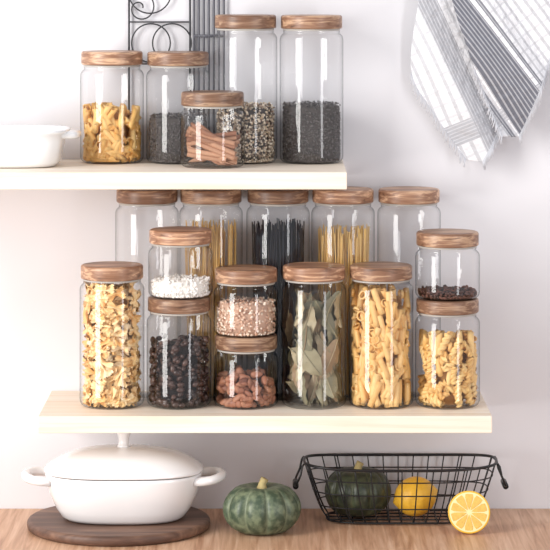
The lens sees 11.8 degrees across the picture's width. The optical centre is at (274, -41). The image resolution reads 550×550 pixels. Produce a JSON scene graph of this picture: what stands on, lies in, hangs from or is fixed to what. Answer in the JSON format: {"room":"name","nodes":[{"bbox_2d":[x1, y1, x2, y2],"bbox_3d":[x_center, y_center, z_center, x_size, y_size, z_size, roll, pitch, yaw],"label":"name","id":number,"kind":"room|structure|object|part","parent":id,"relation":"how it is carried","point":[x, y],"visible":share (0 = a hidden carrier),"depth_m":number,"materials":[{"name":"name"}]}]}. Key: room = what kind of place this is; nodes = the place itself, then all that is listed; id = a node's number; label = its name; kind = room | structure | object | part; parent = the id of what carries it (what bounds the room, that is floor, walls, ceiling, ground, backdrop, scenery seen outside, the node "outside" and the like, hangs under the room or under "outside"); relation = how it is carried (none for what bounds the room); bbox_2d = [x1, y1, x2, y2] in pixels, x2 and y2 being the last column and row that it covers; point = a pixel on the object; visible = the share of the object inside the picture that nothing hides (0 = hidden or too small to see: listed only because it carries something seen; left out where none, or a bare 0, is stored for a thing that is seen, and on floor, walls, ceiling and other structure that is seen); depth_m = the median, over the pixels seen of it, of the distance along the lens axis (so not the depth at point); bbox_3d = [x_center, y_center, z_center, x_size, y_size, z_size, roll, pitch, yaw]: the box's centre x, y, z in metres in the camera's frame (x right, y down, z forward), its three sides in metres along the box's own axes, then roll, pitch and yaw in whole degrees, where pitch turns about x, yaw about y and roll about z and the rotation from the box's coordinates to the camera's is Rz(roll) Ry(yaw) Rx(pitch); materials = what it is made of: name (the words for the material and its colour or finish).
{"room":"kitchen","nodes":[
{"label":"kitchen","id":0,"kind":"room"},
{"bbox_2d":[0,0,549,508],"bbox_3d":[0.000,0.200,4.185,5.000,3.100,0.100,0,0,0],"label":"wall","id":1,"kind":"structure","parent":0,"point":[388,139],"depth_m":4.13,"materials":[{"name":"paint"}]},
{"bbox_2d":[0,159,346,188],"bbox_3d":[-0.323,0.322,4.007,0.855,0.025,0.254,0,0,0],"label":"wall shelf","id":2,"kind":"object","parent":1,"relation":"attached to","point":[68,173],"visible":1,"depth_m":3.88,"materials":[{"name":"beige wood"}]},
{"bbox_2d":[0,125,80,167],"bbox_3d":[-0.425,0.281,4.010,0.266,0.056,0.158,0,0,0],"label":"baking dish","id":3,"kind":"object","parent":2,"relation":"on","point":[21,146],"visible":1,"depth_m":3.95,"materials":[{"name":"white ceramic"}]},
{"bbox_3d":[-0.313,0.262,4.010,0.042,0.011,0.072,0,0,0],"label":"handle","id":4,"kind":"part","parent":3,"relation":"part of","materials":[{"name":"white ceramic"}]},
{"bbox_2d":[81,50,143,163],"bbox_3d":[-0.249,0.224,4.070,0.097,0.170,0.097,0,0,0],"label":"pasta jar","id":5,"kind":"object","parent":2,"relation":"on","point":[112,133],"visible":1,"depth_m":4.04,"materials":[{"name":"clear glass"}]},
{"bbox_3d":[-0.249,0.149,4.070,0.094,0.020,0.094,0,0,0],"label":"wood lid","id":6,"kind":"part","parent":5,"relation":"part of","materials":[{"name":"brown wood"}]},
{"bbox_2d":[128,0,191,112],"bbox_3d":[-0.178,0.128,4.128,0.099,0.358,0.005,0,0,0],"label":"wire rack","id":7,"kind":"object","parent":2,"relation":"on","point":[129,1],"visible":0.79,"depth_m":4.13,"materials":[{"name":"grey metal"}]},
{"bbox_2d":[146,51,209,163],"bbox_3d":[-0.148,0.225,4.070,0.097,0.169,0.097,0,0,0],"label":"jar","id":8,"kind":"object","parent":2,"relation":"on","point":[167,139],"visible":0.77,"depth_m":4.03,"materials":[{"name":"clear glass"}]},
{"bbox_3d":[-0.148,0.150,4.070,0.094,0.020,0.094,0,0,0],"label":"wood lid","id":9,"kind":"part","parent":8,"relation":"part of","materials":[{"name":"brown wood"}]},
{"bbox_2d":[193,0,224,133],"bbox_3d":[-0.102,0.128,4.129,0.050,0.361,0.004,0,0,0],"label":"grill","id":10,"kind":"object","parent":2,"relation":"on","point":[194,35],"visible":0.51,"depth_m":4.13,"materials":[{"name":"grey metal"}]},
{"bbox_2d":[180,90,244,168],"bbox_3d":[-0.093,0.253,3.982,0.097,0.112,0.097,0,0,0],"label":"jar","id":11,"kind":"object","parent":2,"relation":"on","point":[202,144],"visible":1,"depth_m":3.95,"materials":[{"name":"clear glass"}]},
{"bbox_3d":[-0.093,0.207,3.982,0.094,0.020,0.094,0,0,0],"label":"wood lid","id":12,"kind":"part","parent":11,"relation":"part of","materials":[{"name":"brown wood"}]},
{"bbox_2d":[215,14,275,163],"bbox_3d":[-0.045,0.196,4.070,0.097,0.226,0.097,0,0,0],"label":"jar","id":13,"kind":"object","parent":2,"relation":"on","point":[255,128],"visible":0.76,"depth_m":4.03,"materials":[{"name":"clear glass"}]},
{"bbox_3d":[-0.045,0.094,4.070,0.094,0.020,0.094,0,0,0],"label":"wood lid","id":14,"kind":"part","parent":13,"relation":"part of","materials":[{"name":"brown wood"}]},
{"bbox_2d":[280,14,342,163],"bbox_3d":[0.056,0.197,4.070,0.097,0.225,0.097,0,0,0],"label":"jar","id":15,"kind":"object","parent":2,"relation":"on","point":[311,133],"visible":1,"depth_m":4.03,"materials":[{"name":"clear glass"}]},
{"bbox_3d":[0.056,0.094,4.070,0.094,0.020,0.094,0,0,0],"label":"wood lid","id":16,"kind":"part","parent":15,"relation":"part of","materials":[{"name":"brown wood"}]},
{"bbox_2d":[38,391,491,432],"bbox_3d":[-0.015,0.680,4.020,0.665,0.025,0.230,0,0,0],"label":"wall shelf","id":17,"kind":"object","parent":1,"relation":"attached to","point":[62,412],"visible":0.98,"depth_m":3.90,"materials":[{"name":"beige wood"}]},
{"bbox_2d":[80,261,142,409],"bbox_3d":[-0.244,0.562,4.000,0.097,0.212,0.097,0,0,-7],"label":"jar","id":18,"kind":"object","parent":17,"relation":"on","point":[111,357],"visible":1,"depth_m":3.97,"materials":[{"name":"clear glass"}]},
{"bbox_3d":[-0.244,0.467,4.000,0.094,0.020,0.094,0,0,0],"label":"wood lid","id":19,"kind":"part","parent":18,"relation":"part of","materials":[{"name":"brown wood"}]},
{"bbox_2d":[116,189,178,396],"bbox_3d":[-0.196,0.509,4.083,0.097,0.318,0.097,0,0,0],"label":"glass storage jar","id":20,"kind":"object","parent":17,"relation":"on","point":[125,197],"visible":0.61,"depth_m":4.04,"materials":[{"name":"clear glass"}]},
{"bbox_3d":[-0.196,0.360,4.083,0.094,0.020,0.094,0,0,0],"label":"wood lid","id":21,"kind":"part","parent":20,"relation":"part of","materials":[{"name":"brown wood"}]},
{"bbox_2d":[147,295,209,409],"bbox_3d":[-0.144,0.587,4.000,0.097,0.163,0.097,0,0,7],"label":"jar","id":22,"kind":"object","parent":17,"relation":"on","point":[178,377],"visible":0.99,"depth_m":3.97,"materials":[{"name":"clear glass"}]},
{"bbox_3d":[-0.144,0.515,4.000,0.094,0.020,0.094,0,0,0],"label":"wood lid","id":23,"kind":"part","parent":22,"relation":"part of","materials":[{"name":"brown wood"}]},
{"bbox_2d":[149,226,212,299],"bbox_3d":[-0.142,0.454,4.000,0.097,0.102,0.097,0,0,0],"label":"jar","id":24,"kind":"object","parent":22,"relation":"on","point":[172,286],"visible":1,"depth_m":3.97,"materials":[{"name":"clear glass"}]},
{"bbox_3d":[-0.142,0.414,4.000,0.094,0.020,0.094,0,0,0],"label":"wood lid","id":25,"kind":"part","parent":24,"relation":"part of","materials":[{"name":"brown wood"}]},
{"bbox_2d":[179,189,242,396],"bbox_3d":[-0.098,0.509,4.083,0.097,0.318,0.097,0,0,0],"label":"jar","id":26,"kind":"object","parent":17,"relation":"on","point":[190,197],"visible":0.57,"depth_m":4.06,"materials":[{"name":"clear glass"}]},
{"bbox_3d":[-0.098,0.360,4.083,0.094,0.020,0.094,0,0,0],"label":"wood lid","id":27,"kind":"part","parent":26,"relation":"part of","materials":[{"name":"brown wood"}]},
{"bbox_2d":[215,333,276,409],"bbox_3d":[-0.043,0.615,4.000,0.097,0.106,0.097,0,0,-7],"label":"jar","id":28,"kind":"object","parent":17,"relation":"on","point":[237,387],"visible":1,"depth_m":3.97,"materials":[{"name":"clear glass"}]},
{"bbox_2d":[214,264,277,337],"bbox_3d":[-0.043,0.511,4.000,0.097,0.100,0.097,0,0,0],"label":"jar","id":29,"kind":"object","parent":28,"relation":"on","point":[237,316],"visible":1,"depth_m":3.97,"materials":[{"name":"clear glass"}]},
{"bbox_3d":[-0.043,0.472,4.000,0.094,0.020,0.094,0,0,0],"label":"wood lid","id":30,"kind":"part","parent":29,"relation":"part of","materials":[{"name":"brown wood"}]},
{"bbox_3d":[-0.043,0.572,4.000,0.094,0.020,0.094,0,0,0],"label":"wood lid","id":31,"kind":"part","parent":28,"relation":"part of","materials":[{"name":"brown wood"}]},
{"bbox_2d":[246,189,309,399],"bbox_3d":[0.005,0.509,4.083,0.097,0.318,0.097,0,0,0],"label":"jar","id":32,"kind":"object","parent":17,"relation":"on","point":[281,239],"visible":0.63,"depth_m":4.06,"materials":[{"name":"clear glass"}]},
{"bbox_3d":[0.005,0.360,4.083,0.094,0.020,0.094,0,0,0],"label":"wood lid","id":33,"kind":"part","parent":32,"relation":"part of","materials":[{"name":"brown wood"}]},
{"bbox_2d":[283,262,344,409],"bbox_3d":[0.059,0.563,4.000,0.097,0.210,0.097,0,0,0],"label":"jar","id":34,"kind":"object","parent":17,"relation":"on","point":[313,355],"visible":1,"depth_m":3.98,"materials":[{"name":"clear glass"}]},
{"bbox_3d":[0.059,0.468,4.000,0.094,0.020,0.094,0,0,0],"label":"wood lid","id":35,"kind":"part","parent":34,"relation":"part of","materials":[{"name":"brown wood"}]},
{"bbox_2d":[311,186,374,396],"bbox_3d":[0.104,0.509,4.083,0.097,0.318,0.097,0,0,0],"label":"jar","id":36,"kind":"object","parent":17,"relation":"on","point":[353,195],"visible":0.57,"depth_m":4.06,"materials":[{"name":"clear glass"}]},
{"bbox_3d":[0.104,0.360,4.083,0.094,0.020,0.094,0,0,0],"label":"wood lid","id":37,"kind":"part","parent":36,"relation":"part of","materials":[{"name":"brown wood"}]},
{"bbox_2d":[350,261,412,409],"bbox_3d":[0.159,0.562,4.000,0.097,0.211,0.097,0,0,-7],"label":"jar","id":38,"kind":"object","parent":17,"relation":"on","point":[381,376],"visible":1,"depth_m":3.97,"materials":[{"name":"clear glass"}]},
{"bbox_3d":[0.159,0.467,4.000,0.094,0.020,0.094,0,0,0],"label":"wood lid","id":39,"kind":"part","parent":38,"relation":"part of","materials":[{"name":"brown wood"}]},
{"bbox_2d":[377,186,439,396],"bbox_3d":[0.205,0.509,4.083,0.097,0.318,0.097,0,0,0],"label":"glass storage jar","id":40,"kind":"object","parent":17,"relation":"on","point":[406,196],"visible":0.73,"depth_m":4.05,"materials":[{"name":"clear glass"}]},
{"bbox_3d":[0.205,0.360,4.083,0.094,0.020,0.094,0,0,0],"label":"wood lid","id":41,"kind":"part","parent":40,"relation":"part of","materials":[{"name":"brown wood"}]},
{"bbox_2d":[415,296,478,409],"bbox_3d":[0.259,0.588,4.000,0.097,0.161,0.097,0,0,0],"label":"jar","id":42,"kind":"object","parent":17,"relation":"on","point":[449,359],"visible":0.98,"depth_m":3.97,"materials":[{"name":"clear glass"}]},
{"bbox_3d":[0.259,0.517,4.000,0.094,0.020,0.094,0,0,0],"label":"wood lid","id":43,"kind":"part","parent":42,"relation":"part of","materials":[{"name":"brown wood"}]},
{"bbox_2d":[416,228,479,299],"bbox_3d":[0.259,0.457,4.000,0.097,0.100,0.097,0,0,0],"label":"jar","id":44,"kind":"object","parent":42,"relation":"on","point":[441,238],"visible":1,"depth_m":3.97,"materials":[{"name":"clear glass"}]},
{"bbox_3d":[0.259,0.417,4.000,0.094,0.020,0.094,0,0,0],"label":"wood lid","id":45,"kind":"part","parent":44,"relation":"part of","materials":[{"name":"brown wood"}]},
{"bbox_2d":[410,0,549,169],"bbox_3d":[0.383,0.109,4.100,0.350,0.428,0.068,0,0,0],"label":"kitchen towel","id":46,"kind":"object","parent":1,"relation":"attached to","point":[480,67],"visible":1,"depth_m":4.09,"materials":[{"name":"white fabric"}]},
{"bbox_3d":[0.000,1.775,1.467,5.000,0.050,5.335,0,0,0],"label":"floor","id":47,"kind":"structure","parent":0,"visible":0},
{"bbox_2d":[0,509,549,549],"bbox_3d":[0.000,1.300,3.792,3.200,0.900,0.684,0,0,0],"label":"countertop","id":48,"kind":"structure","parent":47,"relation":"on","point":[506,529],"depth_m":3.92,"materials":[{"name":"brown wood"}]},
{"bbox_2d":[27,506,209,546],"bbox_3d":[-0.234,0.842,3.995,0.274,0.015,0.274,0,0,0],"label":"round wooden board","id":49,"kind":"object","parent":48,"relation":"on","point":[47,523],"visible":0.69,"depth_m":3.91,"materials":[{"name":"brown wood"}]},
{"bbox_2d":[21,433,225,524],"bbox_3d":[-0.227,0.768,3.995,0.308,0.132,0.170,0,0,0],"label":"casserole dish","id":50,"kind":"object","parent":49,"relation":"on","point":[122,483],"visible":0.92,"depth_m":3.93,"materials":[{"name":"white ceramic"}]},
{"bbox_3d":[-0.356,0.772,3.995,0.048,0.018,0.094,0,0,0],"label":"handle","id":51,"kind":"part","parent":50,"relation":"part of","materials":[{"name":"white ceramic"}]},
{"bbox_3d":[-0.227,0.716,3.995,0.022,0.026,0.022,0,0,0],"label":"lid knob","id":52,"kind":"part","parent":50,"relation":"part of","materials":[{"name":"white ceramic"}]},
{"bbox_3d":[-0.097,0.772,3.995,0.048,0.018,0.094,0,0,0],"label":"handle","id":53,"kind":"part","parent":50,"relation":"part of","materials":[{"name":"white ceramic"}]},
{"bbox_2d":[223,477,300,534],"bbox_3d":[-0.019,0.809,3.965,0.117,0.081,0.111,0,0,-9],"label":"squash","id":54,"kind":"object","parent":48,"relation":"on","point":[263,507],"visible":1,"depth_m":3.92,"materials":[{"name":"green food"}]},
{"bbox_3d":[-0.019,0.780,3.965,0.021,0.023,0.022,0,0,-9],"label":"squash stem","id":55,"kind":"part","parent":54,"relation":"part of","materials":[{"name":"beige plant"}]},
{"bbox_2d":[293,453,508,523],"bbox_3d":[0.190,0.804,4.058,0.327,0.090,0.136,0,0,0],"label":"wire basket","id":56,"kind":"object","parent":48,"relation":"on","point":[504,483],"visible":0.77,"depth_m":4.03,"materials":[{"name":"black metal"}]},
{"bbox_2d":[325,460,390,516],"bbox_3d":[0.126,0.801,4.055,0.104,0.080,0.099,0,0,-23],"label":"squash","id":57,"kind":"object","parent":56,"relation":"in","point":[377,477],"visible":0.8,"depth_m":4.02,"materials":[{"name":"green food"}]},
{"bbox_3d":[0.126,0.772,4.055,0.021,0.023,0.022,0,0,-23],"label":"squash stem","id":58,"kind":"part","parent":57,"relation":"part of","materials":[{"name":"beige plant"}]},
{"bbox_2d":[393,476,437,515],"bbox_3d":[0.213,0.812,4.040,0.062,0.059,0.060,0,0,25],"label":"lemon","id":59,"kind":"object","parent":56,"relation":"in","point":[408,489],"visible":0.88,"depth_m":4.02,"materials":[{"name":"yellow food"}]},
{"bbox_2d":[448,491,489,533],"bbox_3d":[0.289,0.818,3.961,0.062,0.062,0.037,0,0,5],"label":"halved lemon","id":60,"kind":"object","parent":48,"relation":"on","point":[468,511],"visible":1,"depth_m":3.95,"materials":[{"name":"yellow food"}]}
]}

